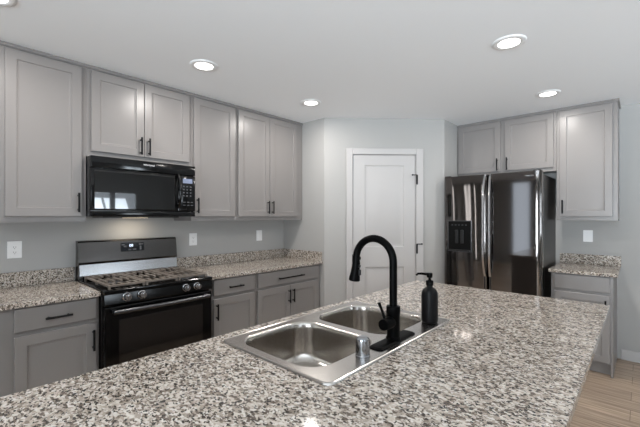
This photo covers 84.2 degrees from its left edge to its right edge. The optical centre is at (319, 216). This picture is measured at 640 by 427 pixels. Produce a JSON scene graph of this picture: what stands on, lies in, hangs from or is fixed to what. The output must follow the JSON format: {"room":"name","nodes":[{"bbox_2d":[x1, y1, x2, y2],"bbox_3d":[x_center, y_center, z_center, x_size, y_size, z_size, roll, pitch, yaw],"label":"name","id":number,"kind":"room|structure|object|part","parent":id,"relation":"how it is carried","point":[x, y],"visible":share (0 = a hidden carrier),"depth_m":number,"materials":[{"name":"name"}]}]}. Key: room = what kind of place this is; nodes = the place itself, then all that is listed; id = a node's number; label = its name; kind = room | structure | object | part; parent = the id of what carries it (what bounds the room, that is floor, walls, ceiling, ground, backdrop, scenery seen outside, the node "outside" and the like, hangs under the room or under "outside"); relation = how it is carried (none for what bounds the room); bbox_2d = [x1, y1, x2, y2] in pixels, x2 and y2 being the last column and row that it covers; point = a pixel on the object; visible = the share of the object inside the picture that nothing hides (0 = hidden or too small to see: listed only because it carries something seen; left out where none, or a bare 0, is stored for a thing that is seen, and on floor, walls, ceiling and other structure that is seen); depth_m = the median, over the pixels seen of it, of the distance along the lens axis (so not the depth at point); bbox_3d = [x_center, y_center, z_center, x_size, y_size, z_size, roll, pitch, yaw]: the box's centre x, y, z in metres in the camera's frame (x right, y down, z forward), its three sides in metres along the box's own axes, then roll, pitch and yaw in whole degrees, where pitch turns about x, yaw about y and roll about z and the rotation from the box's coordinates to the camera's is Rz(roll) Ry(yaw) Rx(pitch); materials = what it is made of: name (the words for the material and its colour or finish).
{"room":"kitchen","nodes":[
{"label":"kitchen","id":0,"kind":"room"},
{"bbox_2d":[0,216,283,278],"bbox_3d":[-1.029,0.155,3.807,0.100,2.500,5.146,0,0,42],"label":"wall","id":1,"kind":"structure","parent":0,"point":[45,245],"depth_m":3.02,"materials":[{"name":"grey paint"}]},
{"bbox_2d":[7,241,21,258],"bbox_3d":[-2.149,0.232,2.495,0.007,0.120,0.080,0,0,42],"label":"wall outlet","id":2,"kind":"object","parent":1,"relation":"attached to","point":[14,248],"visible":1,"depth_m":2.49,"materials":[{"name":"white plastic"}]},
{"bbox_2d":[12,245,17,254],"bbox_3d":[-2.147,0.232,2.493,0.002,0.068,0.033,0,0,42],"label":"receptacle","id":3,"kind":"object","parent":2,"relation":"attached to","point":[14,247],"depth_m":2.49,"materials":[{"name":"grey plastic"}]},
{"bbox_2d":[0,45,85,221],"bbox_3d":[-1.941,-0.519,2.444,0.381,1.108,0.494,0,0,42],"label":"upper cabinet","id":4,"kind":"object","parent":1,"relation":"attached to","point":[43,99],"visible":1,"depth_m":2.34,"materials":[{"name":"grey paint"}]},
{"bbox_3d":[-1.682,-0.100,2.473,0.037,0.135,0.014,0,0,42],"label":"handle","id":5,"kind":"part","parent":4,"relation":"part of","materials":[{"name":"black metal"}]},
{"bbox_2d":[86,68,190,165],"bbox_3d":[-1.506,-0.755,2.922,0.381,0.636,0.793,0,0,42],"label":"upper cabinet","id":6,"kind":"object","parent":1,"relation":"attached to","point":[126,118],"visible":0.89,"depth_m":2.77,"materials":[{"name":"grey paint"}]},
{"bbox_3d":[-1.526,-0.765,2.687,0.019,0.580,0.365,0,0,42],"label":"door","id":7,"kind":"part","parent":6,"relation":"part of","materials":[{"name":"grey paint"}]},
{"bbox_2d":[86,155,194,217],"bbox_3d":[-1.472,-0.212,2.889,0.472,0.442,0.784,0,0,42],"label":"microwave","id":8,"kind":"object","parent":6,"relation":"attached to","point":[115,187],"visible":1,"depth_m":2.71,"materials":[{"name":"black metal"}]},
{"bbox_3d":[-1.403,-0.197,2.722,0.034,0.300,0.630,0,0,42],"label":"door","id":9,"kind":"part","parent":8,"relation":"part of","materials":[{"name":"black glass"}]},
{"bbox_3d":[-1.160,-0.212,2.926,0.061,0.286,0.025,0,0,42],"label":"door handle","id":10,"kind":"part","parent":8,"relation":"part of","materials":[{"name":"black plastic"}]},
{"bbox_3d":[-1.138,-0.197,3.014,0.034,0.300,0.150,0,0,42],"label":"keypad panel","id":11,"kind":"part","parent":8,"relation":"part of","materials":[{"name":"black plastic"}]},
{"bbox_3d":[-1.401,-0.555,2.782,0.037,0.135,0.014,0,0,42],"label":"handle","id":12,"kind":"part","parent":6,"relation":"part of","materials":[{"name":"black metal"}]},
{"bbox_3d":[-1.359,-0.555,2.828,0.037,0.135,0.014,0,0,42],"label":"handle","id":13,"kind":"part","parent":6,"relation":"part of","materials":[{"name":"black metal"}]},
{"bbox_3d":[-1.274,-0.765,2.963,0.019,0.580,0.375,0,0,42],"label":"door","id":14,"kind":"part","parent":6,"relation":"part of","materials":[{"name":"grey paint"}]},
{"bbox_2d":[189,233,196,245],"bbox_3d":[-1.248,0.221,3.486,0.007,0.120,0.080,0,0,42],"label":"wall outlet","id":15,"kind":"object","parent":1,"relation":"attached to","point":[192,236],"visible":1,"depth_m":3.48,"materials":[{"name":"white plastic"}]},
{"bbox_2d":[174,96,235,220],"bbox_3d":[-1.081,-0.519,3.390,0.381,1.108,0.468,0,0,42],"label":"upper cabinet","id":16,"kind":"object","parent":1,"relation":"attached to","point":[213,124],"visible":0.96,"depth_m":3.28,"materials":[{"name":"grey paint"}]},
{"bbox_3d":[-1.078,-0.100,3.137,0.037,0.135,0.014,0,0,42],"label":"handle","id":17,"kind":"part","parent":16,"relation":"part of","materials":[{"name":"black metal"}]},
{"bbox_3d":[-0.974,-0.529,3.293,0.019,1.052,0.428,0,0,42],"label":"door","id":18,"kind":"part","parent":16,"relation":"part of","materials":[{"name":"grey paint"}]},
{"bbox_2d":[256,230,261,240],"bbox_3d":[-0.700,0.215,4.087,0.008,0.120,0.080,0,0,42],"label":"wall switch","id":19,"kind":"object","parent":1,"relation":"attached to","point":[258,232],"visible":1,"depth_m":4.08,"materials":[{"name":"white plastic"}]},
{"bbox_2d":[236,108,301,219],"bbox_3d":[-0.614,-0.519,3.903,0.381,1.108,0.916,0,0,42],"label":"upper cabinet","id":20,"kind":"object","parent":1,"relation":"attached to","point":[268,149],"visible":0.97,"depth_m":3.73,"materials":[{"name":"grey paint"}]},
{"bbox_3d":[-0.671,-0.529,3.626,0.019,1.052,0.392,0,0,42],"label":"door","id":21,"kind":"part","parent":20,"relation":"part of","materials":[{"name":"grey paint"}]},
{"bbox_3d":[-0.401,-0.529,3.923,0.019,1.052,0.403,0,0,42],"label":"door","id":22,"kind":"part","parent":20,"relation":"part of","materials":[{"name":"grey paint"}]},
{"bbox_2d":[0,40,302,125],"bbox_3d":[-1.104,-1.081,3.159,0.012,0.025,2.677,0,0,42],"label":"trim","id":23,"kind":"structure","parent":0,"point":[4,43],"depth_m":2.74,"materials":[{"name":"grey paint"}]},
{"bbox_2d":[284,118,323,306],"bbox_3d":[-0.169,0.155,4.181,0.669,2.500,0.090,0,0,42],"label":"wall","id":24,"kind":"structure","parent":0,"point":[307,233],"depth_m":4.05,"materials":[{"name":"grey paint"}]},
{"bbox_2d":[0,0,639,125],"bbox_3d":[-0.439,-1.135,0.667,9.600,0.080,8.996,0,0,42],"label":"ceiling","id":25,"kind":"structure","parent":0,"point":[373,59],"depth_m":2.31,"materials":[{"name":"white paint"}]},
{"bbox_2d":[0,0,16,6],"bbox_3d":[-1.617,-1.090,1.742,0.196,0.010,0.196,0,0,42],"label":"recessed light","id":26,"kind":"object","parent":25,"relation":"in","point":[7,3],"visible":1,"depth_m":1.80,"materials":[{"name":"white"}]},
{"bbox_2d":[190,59,217,70],"bbox_3d":[-0.838,-1.090,2.561,0.196,0.010,0.196,0,0,42],"label":"recessed light","id":27,"kind":"object","parent":25,"relation":"in","point":[199,64],"visible":1,"depth_m":2.55,"materials":[{"name":"white"}]},
{"bbox_2d":[301,99,320,105],"bbox_3d":[-0.087,-1.090,3.392,0.196,0.010,0.196,0,0,42],"label":"recessed light","id":28,"kind":"object","parent":25,"relation":"in","point":[308,102],"visible":1,"depth_m":3.37,"materials":[{"name":"white"}]},
{"bbox_2d":[492,34,526,49],"bbox_3d":[1.184,-1.090,2.221,0.196,0.010,0.196,0,0,42],"label":"recessed light","id":29,"kind":"object","parent":25,"relation":"in","point":[507,42],"visible":1,"depth_m":2.21,"materials":[{"name":"white"}]},
{"bbox_2d":[535,89,560,97],"bbox_3d":[2.022,-1.090,3.144,0.196,0.010,0.196,0,0,42],"label":"recessed light","id":30,"kind":"object","parent":25,"relation":"in","point":[548,93],"visible":1,"depth_m":3.13,"materials":[{"name":"white"}]},
{"bbox_2d":[324,118,443,305],"bbox_3d":[0.721,0.155,4.004,1.352,2.500,0.100,0,0,-3],"label":"wall","id":31,"kind":"structure","parent":0,"point":[340,134],"depth_m":3.95,"materials":[{"name":"grey paint"}]},
{"bbox_2d":[346,148,422,299],"bbox_3d":[0.722,0.323,3.974,0.865,2.165,0.162,0,0,-3],"label":"door","id":32,"kind":"structure","parent":31,"relation":"in","point":[384,186],"depth_m":3.96,"materials":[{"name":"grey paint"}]},
{"bbox_2d":[444,120,457,283],"bbox_3d":[1.637,0.155,4.315,0.090,2.500,0.806,0,0,42],"label":"wall","id":33,"kind":"structure","parent":0,"point":[450,129],"depth_m":4.09,"materials":[{"name":"grey paint"}]},
{"bbox_2d":[545,103,639,358],"bbox_3d":[4.006,0.155,2.636,5.675,2.500,0.100,0,0,42],"label":"wall","id":34,"kind":"structure","parent":0,"point":[621,238],"depth_m":3.48,"materials":[{"name":"grey paint"}]},
{"bbox_2d":[458,111,556,175],"bbox_3d":[2.116,-0.770,4.028,1.000,0.606,0.381,0,0,42],"label":"upper cabinet","id":35,"kind":"object","parent":34,"relation":"attached to","point":[528,143],"visible":0.9,"depth_m":3.86,"materials":[{"name":"grey paint"}]},
{"bbox_3d":[1.832,-0.780,4.092,0.459,0.550,0.019,0,0,42],"label":"door","id":36,"kind":"part","parent":35,"relation":"part of","materials":[{"name":"grey paint"}]},
{"bbox_3d":[2.204,-0.780,3.753,0.456,0.550,0.019,0,0,42],"label":"door","id":37,"kind":"part","parent":35,"relation":"part of","materials":[{"name":"grey paint"}]},
{"bbox_2d":[457,98,620,127],"bbox_3d":[2.312,-1.081,3.881,1.488,0.025,0.335,0,0,42],"label":"trim","id":38,"kind":"structure","parent":34,"relation":"attached to","point":[616,99],"depth_m":3.64,"materials":[{"name":"grey paint"}]},
{"bbox_2d":[557,101,618,220],"bbox_3d":[2.663,-0.519,3.530,0.474,1.108,0.381,0,0,42],"label":"upper cabinet","id":39,"kind":"object","parent":34,"relation":"attached to","point":[587,136],"visible":1,"depth_m":3.41,"materials":[{"name":"grey paint"}]},
{"bbox_2d":[583,230,592,241],"bbox_3d":[2.780,0.199,3.678,0.080,0.120,0.008,0,0,42],"label":"wall switch","id":40,"kind":"object","parent":34,"relation":"attached to","point":[587,234],"visible":1,"depth_m":3.68,"materials":[{"name":"white plastic"}]},
{"bbox_2d":[621,349,639,362],"bbox_3d":[4.483,1.355,2.125,4.082,0.100,0.014,0,0,42],"label":"baseboard","id":41,"kind":"structure","parent":34,"relation":"attached to","point":[628,355],"depth_m":3.45,"materials":[{"name":"grey paint"}]},
{"bbox_2d":[570,358,639,426],"bbox_3d":[-0.439,1.435,0.667,9.600,0.060,8.996,0,0,42],"label":"floor","id":42,"kind":"structure","parent":0,"point":[604,400],"depth_m":2.73,"materials":[{"name":"brown wood"}]},
{"bbox_2d":[0,297,98,396],"bbox_3d":[-1.844,0.963,2.343,0.661,0.884,0.520,0,0,42],"label":"base cabinet","id":43,"kind":"object","parent":42,"relation":"on","point":[40,345],"visible":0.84,"depth_m":2.14,"materials":[{"name":"grey paint"}]},
{"bbox_2d":[0,267,100,310],"bbox_3d":[-1.856,0.455,2.342,0.647,0.132,0.537,0,0,42],"label":"countertop","id":44,"kind":"structure","parent":43,"relation":"on","point":[22,289],"depth_m":2.43,"materials":[{"name":"stone"}]},
{"bbox_3d":[-1.609,0.599,2.179,0.019,0.135,0.413,0,0,42],"label":"drawer","id":45,"kind":"part","parent":43,"relation":"part of","materials":[{"name":"grey paint"}]},
{"bbox_3d":[-1.609,0.987,2.179,0.019,0.586,0.413,0,0,42],"label":"door","id":46,"kind":"part","parent":43,"relation":"part of","materials":[{"name":"grey paint"}]},
{"bbox_3d":[-1.589,0.607,2.160,0.037,0.014,0.135,0,0,42],"label":"handle","id":47,"kind":"part","parent":43,"relation":"part of","materials":[{"name":"black metal"}]},
{"bbox_3d":[-1.465,0.798,2.296,0.037,0.135,0.014,0,0,42],"label":"handle","id":48,"kind":"part","parent":43,"relation":"part of","materials":[{"name":"black metal"}]},
{"bbox_2d":[75,237,211,368],"bbox_3d":[-1.363,0.796,2.788,0.758,1.218,0.780,0,0,42],"label":"gas range","id":49,"kind":"object","parent":42,"relation":"on","point":[149,304],"visible":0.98,"depth_m":2.65,"materials":[{"name":"black metal"}]},
{"bbox_3d":[-1.292,0.539,2.383,0.038,0.056,0.056,0,0,42],"label":"knob","id":50,"kind":"part","parent":49,"relation":"part of","materials":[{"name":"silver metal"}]},
{"bbox_3d":[-1.583,0.252,2.997,0.014,0.072,0.186,0,0,42],"label":"display panel","id":51,"kind":"part","parent":49,"relation":"part of","materials":[{"name":"black"}]},
{"bbox_3d":[-1.227,0.539,2.454,0.038,0.056,0.056,0,0,42],"label":"knob","id":52,"kind":"part","parent":49,"relation":"part of","materials":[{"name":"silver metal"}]},
{"bbox_2d":[75,270,211,294],"bbox_3d":[-1.387,0.496,2.810,0.688,0.027,0.780,0,0,42],"label":"cooktop","id":53,"kind":"object","parent":49,"relation":"in","point":[158,285],"depth_m":2.61,"materials":[{"name":"black metal"}]},
{"bbox_3d":[-1.148,0.867,2.592,0.045,0.547,0.766,0,0,42],"label":"oven door","id":54,"kind":"part","parent":49,"relation":"part of","materials":[{"name":"black glass"}]},
{"bbox_3d":[-1.148,0.548,2.593,0.048,0.074,0.774,0,0,42],"label":"control panel","id":55,"kind":"part","parent":49,"relation":"part of","materials":[{"name":"black metal"}]},
{"bbox_3d":[-1.107,0.623,2.555,0.068,0.028,0.688,0,0,42],"label":"oven handle","id":56,"kind":"part","parent":49,"relation":"part of","materials":[{"name":"grey metal"}]},
{"bbox_3d":[-1.011,0.539,2.692,0.038,0.056,0.056,0,0,42],"label":"knob","id":57,"kind":"part","parent":49,"relation":"part of","materials":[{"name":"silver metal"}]},
{"bbox_3d":[-0.950,0.539,2.758,0.038,0.056,0.056,0,0,42],"label":"knob","id":58,"kind":"part","parent":49,"relation":"part of","materials":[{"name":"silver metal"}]},
{"bbox_2d":[209,274,254,337],"bbox_3d":[-0.971,0.963,3.303,0.661,0.884,0.488,0,0,42],"label":"base cabinet","id":59,"kind":"object","parent":42,"relation":"on","point":[232,298],"visible":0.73,"depth_m":3.10,"materials":[{"name":"grey paint"}]},
{"bbox_3d":[-0.752,0.599,3.121,0.019,0.135,0.422,0,0,42],"label":"drawer","id":60,"kind":"part","parent":59,"relation":"part of","materials":[{"name":"grey paint"}]},
{"bbox_3d":[-0.752,0.987,3.121,0.019,0.586,0.422,0,0,42],"label":"door","id":61,"kind":"part","parent":59,"relation":"part of","materials":[{"name":"grey paint"}]},
{"bbox_2d":[255,264,319,325],"bbox_3d":[-0.503,0.963,3.816,0.661,0.884,0.896,0,0,42],"label":"base cabinet","id":62,"kind":"object","parent":42,"relation":"on","point":[279,294],"visible":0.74,"depth_m":3.56,"materials":[{"name":"grey paint"}]},
{"bbox_2d":[177,248,322,279],"bbox_3d":[-0.674,0.455,3.640,0.647,0.132,1.386,0,0,42],"label":"countertop","id":63,"kind":"structure","parent":62,"relation":"on","point":[217,266],"depth_m":3.67,"materials":[{"name":"stone"}]},
{"bbox_3d":[-0.444,0.987,3.460,0.019,0.586,0.407,0,0,42],"label":"door","id":64,"kind":"part","parent":62,"relation":"part of","materials":[{"name":"grey paint"}]},
{"bbox_3d":[-0.305,0.599,3.612,0.019,0.135,0.819,0,0,42],"label":"drawer","id":65,"kind":"part","parent":62,"relation":"part of","materials":[{"name":"grey paint"}]},
{"bbox_3d":[-0.284,0.607,3.593,0.037,0.014,0.340,0,0,42],"label":"handle","id":66,"kind":"part","parent":62,"relation":"part of","materials":[{"name":"black metal"}]},
{"bbox_3d":[-0.167,0.987,3.764,0.019,0.586,0.408,0,0,42],"label":"door","id":67,"kind":"part","parent":62,"relation":"part of","materials":[{"name":"grey paint"}]},
{"bbox_2d":[0,280,609,426],"bbox_3d":[0.140,0.948,1.215,1.162,0.914,3.086,0,0,42],"label":"kitchen island","id":68,"kind":"object","parent":42,"relation":"on","point":[501,359],"visible":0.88,"depth_m":1.04,"materials":[{"name":"stone"}]},
{"bbox_2d":[223,301,449,385],"bbox_3d":[0.114,0.541,1.534,0.566,0.246,0.887,0,0,42],"label":"sink","id":69,"kind":"object","parent":68,"relation":"in","point":[319,347],"depth_m":1.55,"materials":[{"name":"silver metal"}]},
{"bbox_3d":[-0.048,0.575,1.392,0.430,0.180,0.386,0,0,42],"label":"bowl","id":70,"kind":"part","parent":69,"relation":"part of","materials":[{"name":"silver metal"}]},
{"bbox_3d":[0.149,0.451,1.238,0.052,0.066,0.052,0,0,42],"label":"air gap cap","id":71,"kind":"part","parent":69,"relation":"part of","materials":[{"name":"silver metal"}]},
{"bbox_3d":[0.239,0.575,1.707,0.430,0.180,0.382,0,0,42],"label":"bowl","id":72,"kind":"part","parent":69,"relation":"part of","materials":[{"name":"silver metal"}]},
{"bbox_2d":[349,235,414,350],"bbox_3d":[0.219,0.279,1.453,0.243,0.411,0.268,0,0,42],"label":"kitchen faucet","id":73,"kind":"object","parent":69,"relation":"on","point":[391,323],"visible":0.99,"depth_m":1.38,"materials":[{"name":"black metal"}]},
{"bbox_3d":[0.237,0.363,1.351,0.036,0.077,0.012,0,0,16],"label":"lever","id":74,"kind":"part","parent":73,"relation":"part of","materials":[{"name":"black metal"}]},
{"bbox_3d":[0.288,0.480,1.390,0.058,0.009,0.268,0,0,42],"label":"deck plate","id":75,"kind":"part","parent":73,"relation":"part of","materials":[{"name":"black metal"}]},
{"bbox_2d":[416,272,437,323],"bbox_3d":[0.500,0.371,1.641,0.074,0.227,0.098,0,0,-18],"label":"soap dispenser","id":76,"kind":"object","parent":69,"relation":"on","point":[429,295],"visible":1,"depth_m":1.60,"materials":[{"name":"black plastic"}]},
{"bbox_2d":[421,286,437,323],"bbox_3d":[0.504,0.398,1.630,0.074,0.172,0.074,0,0,42],"label":"bottle","id":77,"kind":"object","parent":76,"relation":"attached to","point":[429,295],"depth_m":1.60,"materials":[{"name":"black plastic"}]},
{"bbox_2d":[445,169,555,297],"bbox_3d":[1.942,0.481,3.853,0.930,1.848,0.818,0,0,42],"label":"refrigerator","id":78,"kind":"object","parent":42,"relation":"on","point":[500,228],"visible":0.78,"depth_m":3.53,"materials":[{"name":"grey metal"}]},
{"bbox_2d":[551,272,616,377],"bbox_3d":[2.562,0.963,3.434,0.458,0.884,0.661,0,0,42],"label":"base cabinet","id":79,"kind":"object","parent":42,"relation":"on","point":[566,286],"visible":0.52,"depth_m":3.17,"materials":[{"name":"grey paint"}]},
{"bbox_3d":[2.372,0.599,3.222,0.411,0.135,0.019,0,0,42],"label":"drawer","id":80,"kind":"part","parent":79,"relation":"part of","materials":[{"name":"grey paint"}]},
{"bbox_3d":[2.372,0.987,3.222,0.411,0.586,0.019,0,0,42],"label":"door","id":81,"kind":"part","parent":79,"relation":"part of","materials":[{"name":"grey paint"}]},
{"bbox_2d":[548,253,620,277],"bbox_3d":[2.573,0.455,3.434,0.506,0.132,0.647,0,0,42],"label":"countertop","id":82,"kind":"structure","parent":79,"relation":"on","point":[571,263],"depth_m":3.51,"materials":[{"name":"stone"}]}
]}

